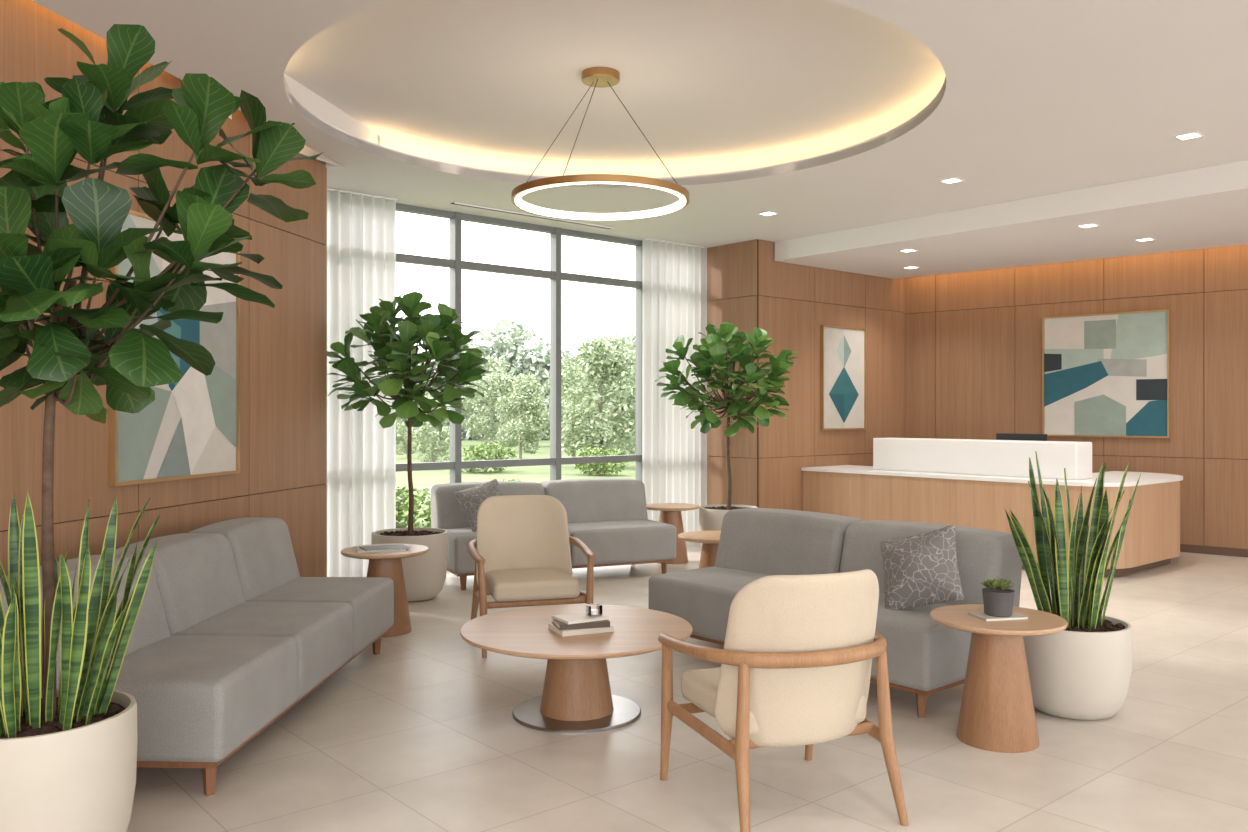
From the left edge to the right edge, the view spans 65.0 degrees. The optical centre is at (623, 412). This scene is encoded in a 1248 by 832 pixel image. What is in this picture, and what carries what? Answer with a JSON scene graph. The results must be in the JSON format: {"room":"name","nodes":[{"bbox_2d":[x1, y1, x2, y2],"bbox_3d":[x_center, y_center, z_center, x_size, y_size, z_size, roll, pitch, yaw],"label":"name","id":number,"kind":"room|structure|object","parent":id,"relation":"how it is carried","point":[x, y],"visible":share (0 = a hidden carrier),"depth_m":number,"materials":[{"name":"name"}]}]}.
{"room":"reception waiting area","nodes":[
{"label":"reception waiting area","id":0,"kind":"room"},
{"bbox_2d":[0,0,326,577],"bbox_3d":[-3.225,-0.310,2.114,0.150,3.420,10.378,0,0,11],"label":"wall","id":1,"kind":"structure","parent":0,"point":[282,475],"depth_m":6.06,"materials":[{"name":"brown wood"}]},
{"bbox_2d":[108,210,239,485],"bbox_3d":[-2.485,-0.340,5.494,0.039,1.420,1.104,0,0,11],"label":"wall art","id":2,"kind":"object","parent":1,"relation":"attached to","point":[191,427],"visible":0.52,"depth_m":5.54,"materials":[{"name":"multicoloured paper"}]},
{"bbox_2d":[32,0,1247,247],"bbox_3d":[4.514,-1.830,5.486,16.973,0.060,17.028,0,0,0],"label":"ceiling","id":3,"kind":"structure","parent":0,"point":[1041,97],"depth_m":5.91,"materials":[{"name":"paint"}]},
{"bbox_2d":[326,188,396,576],"bbox_3d":[-2.324,-0.209,7.918,1.050,3.179,0.101,0,0,-41],"label":"curtain","id":4,"kind":"object","parent":3,"relation":"hanging from","point":[361,228],"visible":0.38,"depth_m":8.02,"materials":[{"name":"white fabric"}]},
{"bbox_2d":[450,202,613,229],"bbox_3d":[-0.795,-1.793,8.961,1.770,0.012,0.084,0,0,-41],"label":"ceiling vent","id":5,"kind":"object","parent":3,"relation":"in","point":[453,203],"visible":1,"depth_m":8.90,"materials":[{"name":"white metal"}]},
{"bbox_2d":[229,0,945,187],"bbox_3d":[-0.050,-2.000,5.930,4.720,0.400,4.720,0,0,0],"label":"ceiling recess","id":6,"kind":"object","parent":3,"relation":"attached to","point":[714,87],"depth_m":5.98,"materials":[{"name":"paint"}]},
{"bbox_2d":[284,73,379,166],"bbox_3d":[-3.025,-1.931,2.096,0.550,0.257,10.423,0,0,11],"label":"light","id":7,"kind":"object","parent":6,"relation":"attached to","point":[319,106],"depth_m":6.42,"materials":[{"name":"paint"}]},
{"bbox_2d":[511,67,688,219],"bbox_3d":[-0.140,-1.642,5.860,1.060,0.776,1.060,0,0,0],"label":"ring pendant light","id":8,"kind":"object","parent":6,"relation":"hanging from","point":[599,77],"visible":1,"depth_m":5.76,"materials":[{"name":"gold metal"}]},
{"bbox_2d":[515,182,685,219],"bbox_3d":[-0.140,-1.275,5.860,1.018,0.042,1.018,0,0,0],"label":"diffuser","id":9,"kind":"object","parent":8,"relation":"attached to","point":[527,187],"depth_m":6.00,"materials":[{"name":"beige plastic"}]},
{"bbox_2d":[642,238,706,542],"bbox_3d":[0.535,-0.209,10.360,0.870,3.179,0.100,0,0,-41],"label":"curtain","id":10,"kind":"object","parent":3,"relation":"hanging from","point":[674,274],"visible":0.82,"depth_m":10.30,"materials":[{"name":"white fabric"}]},
{"bbox_2d":[757,211,778,215],"bbox_3d":[1.296,-1.795,8.820,0.136,0.008,0.136,0,0,-41],"label":"recessed light","id":11,"kind":"object","parent":3,"relation":"in","point":[767,213],"visible":1,"depth_m":8.82,"materials":[{"name":"beige"}]},
{"bbox_2d":[939,177,963,183],"bbox_3d":[2.530,-1.795,7.570,0.136,0.008,0.136,0,0,-41],"label":"recessed light","id":12,"kind":"object","parent":3,"relation":"in","point":[954,179],"visible":1,"depth_m":7.57,"materials":[{"name":"beige plastic"}]},
{"bbox_2d":[1173,131,1203,140],"bbox_3d":[3.660,-1.795,6.350,0.136,0.008,0.136,0,0,-41],"label":"recessed light","id":13,"kind":"object","parent":3,"relation":"in","point":[1195,134],"visible":1,"depth_m":6.34,"materials":[{"name":"beige plastic"}]},
{"bbox_2d":[127,542,1247,831],"bbox_3d":[3.500,1.450,5.000,19.000,0.100,18.000,0,0,0],"label":"floor","id":14,"kind":"structure","parent":0,"point":[421,733],"depth_m":3.96,"materials":[{"name":"tile"}]},
{"bbox_2d":[0,24,322,831],"bbox_3d":[-1.562,0.124,2.949,1.195,2.553,0.863,0,0,0],"label":"planter","id":15,"kind":"object","parent":14,"relation":"on","point":[68,753],"visible":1,"depth_m":2.86,"materials":[{"name":"beige ceramic"}]},
{"bbox_2d":[0,517,393,795],"bbox_3d":[-1.851,1.001,4.661,0.912,0.798,2.274,0,0,2],"label":"sofa","id":16,"kind":"object","parent":14,"relation":"on","point":[228,636],"visible":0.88,"depth_m":4.30,"materials":[{"name":"grey fabric"}]},
{"bbox_2d":[0,555,169,690],"bbox_3d":[-2.126,0.930,3.912,0.423,0.656,0.754,0,0,2],"label":"cushion","id":17,"kind":"object","parent":16,"relation":"on","point":[151,629],"depth_m":4.05,"materials":[{"name":"grey fabric"}]},
{"bbox_2d":[115,533,244,635],"bbox_3d":[-2.095,0.930,4.671,0.423,0.656,0.754,0,0,2],"label":"cushion","id":18,"kind":"object","parent":16,"relation":"on","point":[199,577],"depth_m":4.58,"materials":[{"name":"grey fabric"}]},
{"bbox_2d":[101,635,296,761],"bbox_3d":[-1.726,1.106,3.896,0.600,0.308,0.754,0,0,2],"label":"seat cushion","id":19,"kind":"object","parent":16,"relation":"on","point":[199,698],"depth_m":3.64,"materials":[{"name":"grey fabric"}]},
{"bbox_2d":[189,517,299,601],"bbox_3d":[-2.065,0.930,5.430,0.423,0.656,0.754,0,0,2],"label":"cushion","id":20,"kind":"object","parent":16,"relation":"on","point":[262,548],"depth_m":5.32,"materials":[{"name":"grey fabric"}]},
{"bbox_2d":[172,602,352,699],"bbox_3d":[-1.695,1.106,4.655,0.600,0.308,0.754,0,0,2],"label":"seat cushion","id":21,"kind":"object","parent":16,"relation":"on","point":[322,631],"depth_m":4.55,"materials":[{"name":"grey fabric"}]},
{"bbox_2d":[247,577,393,656],"bbox_3d":[-1.665,1.106,5.414,0.600,0.308,0.754,0,0,2],"label":"seat cushion","id":22,"kind":"object","parent":16,"relation":"on","point":[371,599],"depth_m":5.31,"materials":[{"name":"grey fabric"}]},
{"bbox_2d":[341,544,428,636],"bbox_3d":[-1.530,1.136,6.280,0.550,0.528,0.550,0,0,-23],"label":"side table","id":23,"kind":"object","parent":14,"relation":"on","point":[381,564],"visible":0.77,"depth_m":6.19,"materials":[{"name":"brown wood"}]},
{"bbox_2d":[356,547,406,552],"bbox_3d":[-1.550,0.868,6.260,0.300,0.008,0.220,0,0,-17],"label":"magazine","id":24,"kind":"object","parent":23,"relation":"on","point":[359,550],"visible":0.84,"depth_m":6.16,"materials":[{"name":"paper"}]},
{"bbox_2d":[359,544,410,550],"bbox_3d":[-1.530,0.861,6.270,0.280,0.006,0.200,0,0,-29],"label":"magazine","id":25,"kind":"object","parent":24,"relation":"on","point":[393,546],"visible":1,"depth_m":6.25,"materials":[{"name":"paper"}]},
{"bbox_2d":[327,292,488,601],"bbox_3d":[-1.606,0.240,7.414,1.265,2.320,1.042,0,0,39],"label":"fiddle leaf fig","id":26,"kind":"object","parent":14,"relation":"on","point":[425,574],"visible":1,"depth_m":7.26,"materials":[{"name":"green plant"}]},
{"bbox_2d":[371,528,447,601],"bbox_3d":[-1.620,1.150,7.420,0.570,0.500,0.570,0,0,0],"label":"planter pot","id":27,"kind":"object","parent":14,"relation":"on","point":[425,574],"depth_m":7.23,"materials":[{"name":"beige ceramic"}]},
{"bbox_2d":[396,203,641,482],"bbox_3d":[-1.115,-0.200,9.174,5.044,3.200,0.100,0,0,-40],"label":"window","id":28,"kind":"structure","parent":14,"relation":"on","point":[454,263],"depth_m":9.50,"materials":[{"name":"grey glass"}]},
{"bbox_2d":[467,495,595,657],"bbox_3d":[-0.590,0.967,6.013,0.728,0.874,0.696,0,0,-16],"label":"armchair","id":29,"kind":"object","parent":14,"relation":"on","point":[521,555],"visible":1,"depth_m":6.17,"materials":[{"name":"beige fabric"}]},
{"bbox_2d":[485,568,579,601],"bbox_3d":[-0.572,1.032,5.951,0.515,0.122,0.520,0,0,-16],"label":"seat cushion","id":30,"kind":"object","parent":29,"relation":"on","point":[503,584],"depth_m":5.75,"materials":[{"name":"beige fabric"}]},
{"bbox_2d":[430,478,675,589],"bbox_3d":[-0.613,1.001,8.448,1.944,0.798,0.912,0,0,-24],"label":"sofa","id":31,"kind":"object","parent":14,"relation":"on","point":[609,516],"visible":0.56,"depth_m":8.35,"materials":[{"name":"grey fabric"}]},
{"bbox_2d":[454,479,502,531],"bbox_3d":[-1.144,0.765,8.068,0.462,0.426,0.220,0,0,-32],"label":"throw cushion","id":32,"kind":"object","parent":31,"relation":"on","point":[470,500],"visible":0.52,"depth_m":8.00,"materials":[{"name":"fabric"}]},
{"bbox_2d":[430,481,544,528],"bbox_3d":[-1.157,0.930,8.473,0.969,0.656,0.423,0,0,-24],"label":"cushion","id":33,"kind":"object","parent":31,"relation":"on","point":[447,512],"depth_m":8.26,"materials":[{"name":"grey fabric"}]},
{"bbox_2d":[445,527,569,573],"bbox_3d":[-0.995,1.106,8.107,0.969,0.308,0.600,0,0,-24],"label":"seat cushion","id":34,"kind":"object","parent":31,"relation":"on","point":[460,561],"depth_m":7.69,"materials":[{"name":"grey fabric"}]},
{"bbox_2d":[540,478,647,522],"bbox_3d":[-0.267,0.930,8.870,0.969,0.656,0.423,0,0,-24],"label":"cushion","id":35,"kind":"object","parent":31,"relation":"on","point":[588,499],"depth_m":8.79,"materials":[{"name":"grey fabric"}]},
{"bbox_2d":[568,519,675,565],"bbox_3d":[-0.104,1.106,8.504,0.969,0.308,0.600,0,0,-24],"label":"seat cushion","id":36,"kind":"object","parent":31,"relation":"on","point":[614,542],"depth_m":8.27,"materials":[{"name":"grey fabric"}]},
{"bbox_2d":[460,604,692,733],"bbox_3d":[-0.220,1.198,4.580,1.080,0.404,1.080,0,0,0],"label":"coffee table","id":37,"kind":"object","parent":14,"relation":"on","point":[576,698],"visible":0.9,"depth_m":4.45,"materials":[{"name":"brown wood"}]},
{"bbox_2d":[548,623,613,636],"bbox_3d":[-0.200,0.984,4.500,0.250,0.024,0.190,0,0,-25],"label":"book","id":38,"kind":"object","parent":37,"relation":"on","point":[573,632],"visible":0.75,"depth_m":4.42,"materials":[{"name":"paper"}]},
{"bbox_2d":[552,618,609,629],"bbox_3d":[-0.200,0.959,4.500,0.235,0.026,0.175,0,0,-16],"label":"book","id":39,"kind":"object","parent":38,"relation":"on","point":[560,625],"visible":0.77,"depth_m":4.42,"materials":[{"name":"paper"}]},
{"bbox_2d":[552,612,608,623],"bbox_3d":[-0.200,0.940,4.505,0.210,0.012,0.160,0,0,-30],"label":"book","id":40,"kind":"object","parent":39,"relation":"on","point":[580,617],"visible":0.89,"depth_m":4.48,"materials":[{"name":"paper"}]},
{"bbox_2d":[586,603,601,616],"bbox_3d":[-0.140,0.909,4.520,0.060,0.050,0.060,0,0,-29],"label":"glass votive","id":41,"kind":"object","parent":40,"relation":"on","point":[598,610],"visible":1,"depth_m":4.52,"materials":[{"name":"clear glass"}]},
{"bbox_2d":[591,609,597,614],"bbox_3d":[-0.140,0.918,4.520,0.040,0.020,0.040,0,0,-29],"label":"candle","id":42,"kind":"object","parent":41,"relation":"on","point":[593,611],"depth_m":4.51,"materials":[{"name":"white wax"}]},
{"bbox_2d":[646,503,699,563],"bbox_3d":[0.440,1.136,9.240,0.550,0.528,0.550,0,0,44],"label":"side table","id":43,"kind":"object","parent":14,"relation":"on","point":[670,513],"visible":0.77,"depth_m":9.14,"materials":[{"name":"brown wood"}]},
{"bbox_2d":[678,531,720,567],"bbox_3d":[0.660,1.136,7.000,0.550,0.528,0.550,0,0,21],"label":"side table","id":44,"kind":"object","parent":14,"relation":"on","point":[709,540],"visible":0.34,"depth_m":6.91,"materials":[{"name":"brown wood"}]},
{"bbox_2d":[655,322,799,546],"bbox_3d":[1.024,0.259,9.367,1.201,2.282,1.343,0,0,-41],"label":"fiddle leaf fig","id":45,"kind":"object","parent":14,"relation":"on","point":[713,350],"visible":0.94,"depth_m":9.22,"materials":[{"name":"green plant"}]},
{"bbox_2d":[699,505,757,546],"bbox_3d":[1.000,1.150,9.360,0.570,0.500,0.570,0,0,0],"label":"planter pot","id":46,"kind":"object","parent":14,"relation":"on","point":[710,516],"depth_m":9.20,"materials":[{"name":"beige ceramic"}]},
{"bbox_2d":[658,569,908,831],"bbox_3d":[0.562,0.967,3.538,0.728,0.874,0.696,0,0,-20],"label":"armchair","id":47,"kind":"object","parent":14,"relation":"on","point":[795,659],"visible":1,"depth_m":3.28,"materials":[{"name":"beige fabric"}]},
{"bbox_2d":[681,667,865,735],"bbox_3d":[0.540,1.032,3.598,0.515,0.122,0.520,0,0,-20],"label":"seat cushion","id":48,"kind":"object","parent":47,"relation":"on","point":[699,687],"depth_m":3.43,"materials":[{"name":"beige fabric"}]},
{"bbox_2d":[649,508,1021,717],"bbox_3d":[1.094,1.001,5.410,0.912,0.798,1.894,0,0,-40],"label":"sofa","id":49,"kind":"object","parent":14,"relation":"on","point":[926,657],"visible":0.5,"depth_m":5.40,"materials":[{"name":"grey fabric"}]},
{"bbox_2d":[649,566,770,641],"bbox_3d":[0.666,1.106,5.670,0.600,0.308,0.944,0,0,-40],"label":"seat cushion","id":50,"kind":"object","parent":49,"relation":"on","point":[703,597],"depth_m":5.58,"materials":[{"name":"grey fabric"}]},
{"bbox_2d":[715,508,862,574],"bbox_3d":[0.971,0.930,5.930,0.423,0.656,0.944,0,0,-40],"label":"cushion","id":51,"kind":"object","parent":49,"relation":"on","point":[755,541],"depth_m":5.83,"materials":[{"name":"grey fabric"}]},
{"bbox_2d":[870,593,971,690],"bbox_3d":[1.283,1.106,4.948,0.600,0.308,0.944,0,0,-40],"label":"seat cushion","id":52,"kind":"object","parent":49,"relation":"on","point":[924,654],"depth_m":4.51,"materials":[{"name":"grey fabric"}]},
{"bbox_2d":[880,525,963,609],"bbox_3d":[1.448,0.765,4.793,0.465,0.432,0.224,0,0,34],"label":"throw cushion","id":53,"kind":"object","parent":49,"relation":"on","point":[920,569],"visible":0.98,"depth_m":4.72,"materials":[{"name":"fabric"}]},
{"bbox_2d":[839,520,1021,606],"bbox_3d":[1.588,0.930,5.208,0.423,0.656,0.944,0,0,-40],"label":"cushion","id":54,"kind":"object","parent":49,"relation":"on","point":[982,554],"depth_m":4.96,"materials":[{"name":"grey fabric"}]},
{"bbox_2d":[801,438,1182,576],"bbox_3d":[3.723,0.830,9.976,1.940,1.140,3.296,0,0,-41],"label":"reception desk","id":55,"kind":"object","parent":14,"relation":"on","point":[957,482],"visible":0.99,"depth_m":9.09,"materials":[{"name":"brown wood"}]},
{"bbox_2d":[801,465,1182,486],"bbox_3d":[3.723,0.606,9.976,1.940,0.032,3.296,0,0,-41],"label":"countertop","id":56,"kind":"structure","parent":55,"relation":"on","point":[1111,478],"depth_m":9.11,"materials":[{"name":"white stone"}]},
{"bbox_2d":[996,433,1046,440],"bbox_3d":[3.822,0.395,9.445,0.140,0.390,0.500,0,0,-40],"label":"computer monitor","id":57,"kind":"object","parent":55,"relation":"on","point":[999,436],"visible":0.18,"depth_m":9.43,"materials":[{"name":"black plastic"}]},
{"bbox_2d":[930,604,1067,752],"bbox_3d":[1.600,1.136,4.200,0.550,0.528,0.550,0,0,0],"label":"side table","id":58,"kind":"object","parent":14,"relation":"on","point":[997,714],"visible":0.96,"depth_m":4.09,"materials":[{"name":"brown wood"}]},
{"bbox_2d":[968,612,1027,620],"bbox_3d":[1.600,0.867,4.190,0.200,0.010,0.140,0,0,-11],"label":"magazine","id":59,"kind":"object","parent":58,"relation":"on","point":[981,615],"visible":0.73,"depth_m":4.14,"materials":[{"name":"paper"}]},
{"bbox_2d":[980,577,1014,616],"bbox_3d":[1.598,0.786,4.193,0.140,0.152,0.138,0,0,-40],"label":"potted succulent","id":60,"kind":"object","parent":59,"relation":"on","point":[998,600],"visible":1,"depth_m":4.15,"materials":[{"name":"grey ceramic"}]},
{"bbox_2d":[1004,451,1140,719],"bbox_3d":[2.113,0.792,4.618,0.581,1.216,0.509,0,0,26],"label":"potted snake plant","id":61,"kind":"object","parent":14,"relation":"on","point":[1081,671],"visible":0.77,"depth_m":4.50,"materials":[{"name":"green plant"}]},
{"bbox_2d":[707,239,775,507],"bbox_3d":[1.194,-0.200,10.581,0.300,3.200,0.896,0,0,-41],"label":"wall column","id":62,"kind":"structure","parent":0,"point":[733,295],"depth_m":10.39,"materials":[{"name":"brown wood"}]},
{"bbox_2d":[759,240,904,510],"bbox_3d":[2.344,-0.200,11.168,2.746,3.200,0.300,0,0,-41],"label":"wall","id":63,"kind":"structure","parent":0,"point":[807,298],"depth_m":10.74,"materials":[{"name":"brown wood"}]},
{"bbox_2d":[820,325,866,429],"bbox_3d":[2.481,-0.390,11.061,0.800,1.160,0.039,0,0,-40],"label":"wall art","id":64,"kind":"object","parent":63,"relation":"attached to","point":[843,350],"visible":1,"depth_m":11.04,"materials":[{"name":"white paper"}]},
{"bbox_2d":[904,244,1247,548],"bbox_3d":[6.633,-0.200,9.110,8.996,3.200,0.200,0,0,42],"label":"wall","id":65,"kind":"structure","parent":0,"point":[973,339],"depth_m":10.31,"materials":[{"name":"brown wood"}]},
{"bbox_2d":[775,160,1247,278],"bbox_3d":[6.513,-1.700,7.082,3.303,0.199,11.310,0,0,-41],"label":"ceiling soffit","id":66,"kind":"object","parent":65,"relation":"attached to","point":[1207,207],"depth_m":8.84,"materials":[{"name":"paint"}]},
{"bbox_2d":[898,249,917,251],"bbox_3d":[2.790,-1.595,9.620,0.136,0.008,0.136,0,0,-41],"label":"recessed light","id":67,"kind":"object","parent":66,"relation":"in","point":[903,250],"visible":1,"depth_m":9.62,"materials":[{"name":"beige plastic"}]},
{"bbox_2d":[902,266,919,268],"bbox_3d":[3.145,-1.595,10.740,0.136,0.008,0.136,0,0,-41],"label":"recessed light","id":68,"kind":"object","parent":66,"relation":"in","point":[907,267],"visible":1,"depth_m":10.74,"materials":[{"name":"beige"}]},
{"bbox_2d":[1076,223,1099,227],"bbox_3d":[3.950,-1.595,8.340,0.136,0.008,0.136,0,0,-41],"label":"recessed light","id":69,"kind":"object","parent":66,"relation":"in","point":[1089,224],"visible":1,"depth_m":8.34,"materials":[{"name":"beige plastic"}]},
{"bbox_2d":[1134,237,1155,241],"bbox_3d":[4.790,-1.595,9.010,0.136,0.008,0.136,0,0,-41],"label":"recessed light","id":70,"kind":"object","parent":66,"relation":"in","point":[1148,238],"visible":1,"depth_m":9.01,"materials":[{"name":"beige plastic"}]},
{"bbox_2d":[1042,309,1169,437],"bbox_3d":[5.066,-0.398,10.351,1.250,1.304,0.039,0,0,42],"label":"wall art","id":71,"kind":"object","parent":65,"relation":"attached to","point":[1104,374],"visible":0.9,"depth_m":10.33,"materials":[{"name":"multicoloured paper"}]},
{"bbox_2d":[1180,544,1247,557],"bbox_3d":[6.673,1.360,8.930,8.800,0.080,0.015,0,0,42],"label":"baseboard","id":72,"kind":"structure","parent":65,"relation":"attached to","point":[1200,549],"depth_m":9.67,"materials":[{"name":"brown wood"}]},
{"label":"outside","id":73,"kind":"structure","parent":0,"visible":0},
{"bbox_2d":[396,436,634,527],"bbox_3d":[-38.285,1.580,44.826,157.557,0.240,155.571,0,0,0],"label":"lawn","id":74,"kind":"structure","parent":73,"point":[424,478],"depth_m":23.65,"materials":[{"name":"green plant"}]},
{"bbox_2d":[396,486,424,526],"bbox_3d":[-2.973,1.191,12.580,0.857,0.518,1.165,0,0,16],"label":"shrub","id":75,"kind":"object","parent":74,"relation":"on","point":[399,508],"visible":0.22,"depth_m":12.49,"materials":[{"name":"green plant"}]},
{"bbox_2d":[396,381,430,449],"bbox_3d":[-8.248,-0.149,37.391,2.360,3.198,2.408,0,0,-19],"label":"tree","id":76,"kind":"object","parent":74,"relation":"on","point":[426,393],"visible":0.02,"depth_m":37.09,"materials":[{"name":"green plant"}]},
{"bbox_2d":[397,487,430,500],"bbox_3d":[-1.730,1.455,19.823,25.605,0.001,14.451,0,0,0],"label":"garden path","id":77,"kind":"structure","parent":74,"relation":"on","point":[428,487],"depth_m":18.05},
{"bbox_2d":[396,417,431,454],"bbox_3d":[-6.848,0.393,31.330,1.501,2.117,1.512,0,0,0],"label":"tree","id":78,"kind":"object","parent":74,"relation":"on","point":[400,426],"visible":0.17,"depth_m":31.34,"materials":[{"name":"green plant"}]},
{"bbox_2d":[401,487,430,527],"bbox_3d":[-2.013,1.129,11.565,1.294,0.640,0.952,0,0,0],"label":"shrub","id":79,"kind":"object","parent":74,"relation":"on","point":[427,512],"visible":0.13,"depth_m":11.49,"materials":[{"name":"green plant"}]},
{"bbox_2d":[407,396,462,462],"bbox_3d":[-4.966,0.480,25.407,1.516,1.945,1.528,0,0,34],"label":"tree","id":80,"kind":"object","parent":74,"relation":"on","point":[443,448],"visible":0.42,"depth_m":25.20,"materials":[{"name":"green plant"}]},
{"bbox_2d":[461,356,512,441],"bbox_3d":[-6.238,-0.574,43.903,3.046,4.046,2.985,0,0,15],"label":"tree","id":81,"kind":"object","parent":74,"relation":"on","point":[491,363],"visible":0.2,"depth_m":43.68,"materials":[{"name":"green plant"}]},
{"bbox_2d":[461,442,516,472],"bbox_3d":[-3.397,1.073,23.951,1.682,0.749,1.238,0,0,-25],"label":"shrub","id":82,"kind":"object","parent":74,"relation":"on","point":[484,448],"visible":0.71,"depth_m":23.80,"materials":[{"name":"green plant"}]},
{"bbox_2d":[471,372,527,448],"bbox_3d":[-4.630,-0.038,36.711,2.307,2.978,1.951,0,0,29],"label":"tree","id":83,"kind":"object","parent":74,"relation":"on","point":[504,383],"visible":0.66,"depth_m":36.51,"materials":[{"name":"green plant"}]},
{"bbox_2d":[397,318,634,439],"bbox_3d":[-8.411,-1.915,54.013,39.247,6.731,4.542,0,0,0],"label":"tree belt","id":84,"kind":"object","parent":74,"relation":"on","point":[508,351],"visible":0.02,"depth_m":53.05,"materials":[{"name":"green plant"}]},
{"bbox_2d":[494,373,549,458],"bbox_3d":[-3.208,0.080,31.054,1.839,2.742,1.877,0,0,0],"label":"tree","id":85,"kind":"object","parent":74,"relation":"on","point":[529,401],"visible":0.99,"depth_m":30.81,"materials":[{"name":"green plant"}]},
{"bbox_2d":[538,362,590,441],"bbox_3d":[-2.424,-0.407,42.976,2.876,3.713,2.433,0,0,-24],"label":"tree","id":86,"kind":"object","parent":74,"relation":"on","point":[546,431],"visible":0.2,"depth_m":42.40,"materials":[{"name":"green plant"}]},
{"bbox_2d":[570,372,614,446],"bbox_3d":[-0.994,-0.125,37.194,2.456,3.150,2.474,0,0,25],"label":"tree","id":87,"kind":"object","parent":74,"relation":"on","point":[604,386],"visible":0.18,"depth_m":36.74,"materials":[{"name":"green plant"}]},
{"bbox_2d":[561,337,634,464],"bbox_3d":[-0.523,-0.319,26.413,2.739,3.536,2.317,0,0,6],"label":"tree","id":88,"kind":"object","parent":74,"relation":"on","point":[606,365],"visible":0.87,"depth_m":26.02,"materials":[{"name":"green plant"}]},
{"bbox_2d":[574,446,627,474],"bbox_3d":[-0.643,1.103,22.985,1.142,0.691,1.553,0,0,-40],"label":"shrub","id":89,"kind":"object","parent":74,"relation":"on","point":[605,468],"visible":0.73,"depth_m":22.78,"materials":[{"name":"green plant"}]},
{"bbox_2d":[605,379,634,454],"bbox_3d":[0.195,0.147,31.101,1.709,2.609,2.021,0,0,7],"label":"tree","id":90,"kind":"object","parent":74,"relation":"on","point":[623,379],"visible":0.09,"depth_m":30.86,"materials":[{"name":"green plant"}]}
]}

